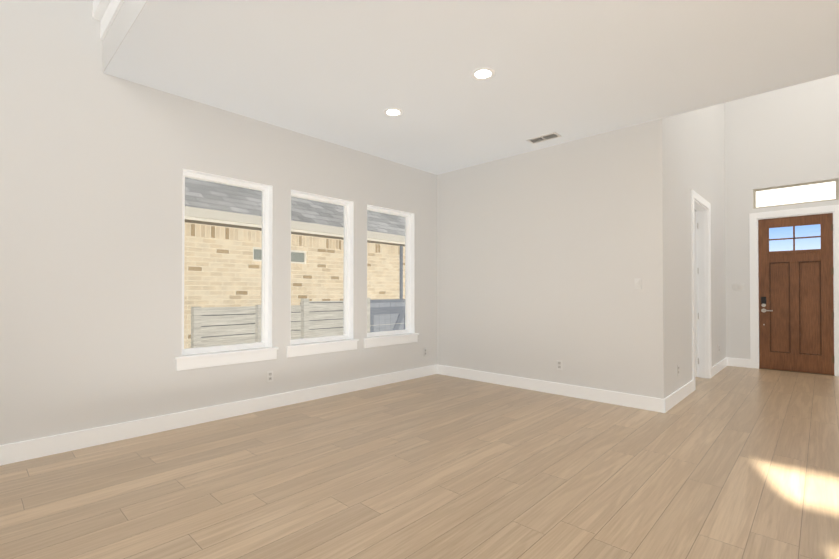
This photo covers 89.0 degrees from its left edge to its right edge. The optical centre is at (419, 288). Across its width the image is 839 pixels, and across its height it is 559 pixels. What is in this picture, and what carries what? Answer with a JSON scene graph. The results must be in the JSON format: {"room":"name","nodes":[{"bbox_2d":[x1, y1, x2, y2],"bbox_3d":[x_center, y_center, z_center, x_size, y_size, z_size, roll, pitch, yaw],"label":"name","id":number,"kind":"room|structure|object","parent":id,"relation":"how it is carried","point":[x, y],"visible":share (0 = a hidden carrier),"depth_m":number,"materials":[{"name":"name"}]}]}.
{"room":"empty living room","nodes":[
{"label":"empty living room","id":0,"kind":"room"},
{"bbox_2d":[0,0,436,444],"bbox_3d":[-0.706,-1.608,5.664,0.180,5.800,10.870,-1,-1,43],"label":"wall","id":1,"kind":"structure","parent":0,"point":[95,160],"depth_m":3.60,"materials":[{"name":"paint"}]},
{"bbox_2d":[92,0,110,20],"bbox_3d":[0.148,-2.293,0.981,7.500,0.140,0.235,-1,-1,43],"label":"trim","id":2,"kind":"structure","parent":1,"relation":"attached to","point":[100,7],"depth_m":3.38,"materials":[{"name":"white paint"}]},
{"bbox_2d":[100,0,123,39],"bbox_3d":[0.111,-2.149,0.941,7.500,0.150,0.022,-1,-1,43],"label":"trim","id":3,"kind":"structure","parent":1,"relation":"attached to","point":[110,13],"depth_m":3.30,"materials":[{"name":"white wood"}]},
{"bbox_2d":[0,364,437,465],"bbox_3d":[-1.993,1.206,4.129,0.019,0.142,6.610,-1,-1,43],"label":"baseboard","id":4,"kind":"structure","parent":1,"relation":"attached to","point":[36,448],"depth_m":3.91,"materials":[{"name":"white wood"}]},
{"bbox_2d":[182,169,272,347],"bbox_3d":[-1.919,-0.241,4.297,0.085,1.740,0.890,-1,-1,43],"label":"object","id":5,"kind":"object","parent":1,"relation":"attached to","point":[270,188],"depth_m":4.60,"materials":[{"name":"paint"}]},
{"bbox_2d":[267,371,272,381],"bbox_3d":[-1.595,0.936,4.560,0.008,0.115,0.070,-1,-1,43],"label":"outlet","id":6,"kind":"object","parent":1,"relation":"attached to","point":[269,376],"visible":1,"depth_m":4.55,"materials":[{"name":"grey plastic"}]},
{"bbox_2d":[290,190,353,345],"bbox_3d":[-1.164,-0.234,5.097,0.085,1.740,0.878,-1,-1,43],"label":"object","id":7,"kind":"object","parent":1,"relation":"attached to","point":[351,262],"depth_m":5.40,"materials":[{"name":"paint"}]},
{"bbox_2d":[367,204,414,332],"bbox_3d":[-0.409,-0.226,5.896,0.085,1.740,0.889,-1,-1,43],"label":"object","id":8,"kind":"object","parent":1,"relation":"attached to","point":[412,215],"depth_m":6.21,"materials":[{"name":"paint"}]},
{"bbox_2d":[0,366,838,558],"bbox_3d":[2.064,1.326,3.019,7.800,0.120,10.870,-1,-1,43],"label":"floor","id":9,"kind":"structure","parent":0,"point":[730,462],"depth_m":2.80,"materials":[{"name":"brown wood"}]},
{"bbox_2d":[103,0,838,174],"bbox_3d":[1.557,-1.999,2.471,7.500,0.420,4.190,-1,-1,43],"label":"ceiling","id":10,"kind":"structure","parent":0,"point":[345,73],"depth_m":3.36,"materials":[{"name":"paint"}]},
{"bbox_2d":[103,0,147,71],"bbox_3d":[0.117,-1.940,0.946,7.500,0.267,0.004,-1,-1,43],"label":"fascia","id":11,"kind":"object","parent":10,"relation":"attached to","point":[128,13],"visible":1,"depth_m":3.11,"materials":[{"name":"paint"}]},
{"bbox_2d":[384,108,402,116],"bbox_3d":[-0.263,-1.768,4.284,0.196,0.007,0.196,-1,-1,43],"label":"recessed light","id":12,"kind":"object","parent":10,"relation":"in","point":[393,112],"visible":1,"depth_m":4.29,"materials":[{"name":"white plastic"}]},
{"bbox_2d":[471,68,494,79],"bbox_3d":[0.526,-1.775,3.532,0.196,0.007,0.196,-1,-1,43],"label":"recessed light","id":13,"kind":"object","parent":10,"relation":"in","point":[482,73],"visible":1,"depth_m":3.52,"materials":[{"name":"white plastic"}]},
{"bbox_2d":[526,132,561,143],"bbox_3d":[1.453,-1.762,4.995,0.360,0.012,0.170,-1,-1,43],"label":"ceiling vent","id":14,"kind":"object","parent":10,"relation":"in","point":[546,137],"visible":1,"depth_m":4.99,"materials":[{"name":"grey metal"}]},
{"bbox_2d":[437,118,666,398],"bbox_3d":[1.437,-1.609,5.545,3.100,5.800,0.120,-1,-1,43],"label":"wall","id":15,"kind":"structure","parent":0,"point":[546,256],"depth_m":5.17,"materials":[{"name":"paint"}]},
{"bbox_2d":[436,365,667,412],"bbox_3d":[1.407,1.219,5.452,3.086,0.142,0.016,-1,-1,43],"label":"baseboard","id":16,"kind":"structure","parent":15,"relation":"attached to","point":[599,395],"depth_m":5.13,"materials":[{"name":"white wood"}]},
{"bbox_2d":[557,360,561,369],"bbox_3d":[1.699,0.927,5.185,0.070,0.115,0.008,-1,-1,43],"label":"outlet","id":17,"kind":"object","parent":15,"relation":"attached to","point":[559,364],"visible":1,"depth_m":5.18,"materials":[{"name":"grey plastic"}]},
{"bbox_2d":[634,278,641,288],"bbox_3d":[2.345,-0.054,4.582,0.070,0.115,0.012,-1,-1,43],"label":"light switch","id":18,"kind":"object","parent":15,"relation":"attached to","point":[637,283],"visible":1,"depth_m":4.58,"materials":[{"name":"white plastic"}]},
{"bbox_2d":[665,103,725,395],"bbox_3d":[3.870,-1.605,5.950,0.120,5.800,3.810,-1,-1,43],"label":"wall","id":19,"kind":"structure","parent":0,"point":[695,150],"depth_m":5.28,"materials":[{"name":"paint"}]},
{"bbox_2d":[667,380,693,409],"bbox_3d":[2.992,1.213,4.895,0.016,0.142,1.310,-1,-1,43],"label":"baseboard","id":20,"kind":"structure","parent":19,"relation":"attached to","point":[677,396],"depth_m":4.86,"materials":[{"name":"white wood"}]},
{"bbox_2d":[694,211,698,376],"bbox_3d":[3.703,0.080,6.549,0.972,2.416,0.095,-1,-1,43],"label":"hall door","id":21,"kind":"structure","parent":19,"relation":"in","point":[696,318],"depth_m":6.24,"materials":[{"name":"white wood"}]},
{"bbox_2d":[691,190,711,390],"bbox_3d":[3.798,0.023,5.858,0.156,2.542,1.184,-1,-1,43],"label":"door frame","id":22,"kind":"structure","parent":19,"relation":"attached to","point":[704,285],"depth_m":6.18,"materials":[{"name":"white wood"}]},
{"bbox_2d":[712,357,727,376],"bbox_3d":[4.741,1.231,6.744,0.019,0.142,1.420,-1,-1,43],"label":"baseboard","id":23,"kind":"structure","parent":19,"relation":"attached to","point":[723,363],"depth_m":6.70,"materials":[{"name":"white wood"}]},
{"bbox_2d":[694,74,838,358],"bbox_3d":[5.756,-1.596,6.913,7.500,5.800,0.180,-1,-1,43],"label":"wall","id":24,"kind":"structure","parent":0,"point":[784,136],"depth_m":6.94,"materials":[{"name":"paint"}]},
{"bbox_2d":[732,284,743,289],"bbox_3d":[5.345,-0.029,7.154,0.162,0.115,0.012,-1,-1,43],"label":"light switch","id":25,"kind":"object","parent":24,"relation":"attached to","point":[737,286],"visible":1,"depth_m":7.16,"materials":[{"name":"white plastic"}]},
{"bbox_2d":[728,357,749,367],"bbox_3d":[5.343,1.235,7.141,0.310,0.142,0.016,-1,-1,43],"label":"baseboard","id":26,"kind":"structure","parent":24,"relation":"attached to","point":[737,362],"depth_m":7.13,"materials":[{"name":"white wood"}]},
{"bbox_2d":[749,205,838,375],"bbox_3d":[5.917,0.029,6.733,1.104,2.547,0.198,-1,-1,43],"label":"door frame","id":27,"kind":"structure","parent":24,"relation":"attached to","point":[754,292],"depth_m":6.88,"materials":[{"name":"wood"}]},
{"bbox_2d":[758,213,833,374],"bbox_3d":[5.875,0.080,6.681,0.888,2.424,0.104,-1,-1,43],"label":"front door","id":28,"kind":"structure","parent":24,"relation":"in","point":[796,307],"depth_m":6.67,"materials":[{"name":"brown wood"}]},
{"bbox_2d":[753,179,838,208],"bbox_3d":[5.933,-1.483,6.765,1.010,0.330,0.060,-1,-1,43],"label":"transom","id":29,"kind":"object","parent":24,"relation":"attached to","point":[816,191],"visible":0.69,"depth_m":6.74,"materials":[{"name":"white glass"}]},
{"label":"outside","id":30,"kind":"structure","parent":0,"visible":0},
{"bbox_3d":[1.918,1.933,4.781,32.000,0.100,38.000,-1,-1,43],"label":"ground","id":31,"kind":"structure","parent":30,"visible":0},
{"bbox_2d":[191,298,369,347],"bbox_3d":[-1.878,1.024,6.405,0.118,1.750,2.865,-1,-1,43],"label":"fence","id":32,"kind":"object","parent":31,"relation":"on","point":[305,328],"depth_m":5.86,"materials":[{"name":"grey wood"}]},
{"bbox_2d":[370,299,404,331],"bbox_3d":[-0.560,1.023,7.832,0.060,1.660,0.980,-1,-1,43],"label":"gate","id":33,"kind":"object","parent":32,"relation":"attached to","point":[400,308],"depth_m":7.80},
{"bbox_2d":[184,222,404,348],"bbox_3d":[-1.354,0.442,9.261,0.550,2.970,20.000,-1,-1,43],"label":"brick exterior wall","id":34,"kind":"structure","parent":31,"relation":"on","point":[328,273],"depth_m":7.33,"materials":[{"name":"beige brick"}]},
{"bbox_2d":[185,177,404,246],"bbox_3d":[-2.968,-3.065,10.820,6.030,4.212,20.000,-1,-1,43],"label":"roof eave","id":35,"kind":"object","parent":34,"relation":"on","point":[309,228],"depth_m":7.43},
{"bbox_2d":[400,246,402,298],"bbox_3d":[-0.422,0.472,9.835,0.053,2.920,0.055,-1,-1,43],"label":"downspout","id":36,"kind":"object","parent":34,"relation":"attached to","point":[401,273],"depth_m":9.82,"materials":[{"name":"grey metal"}]}
]}

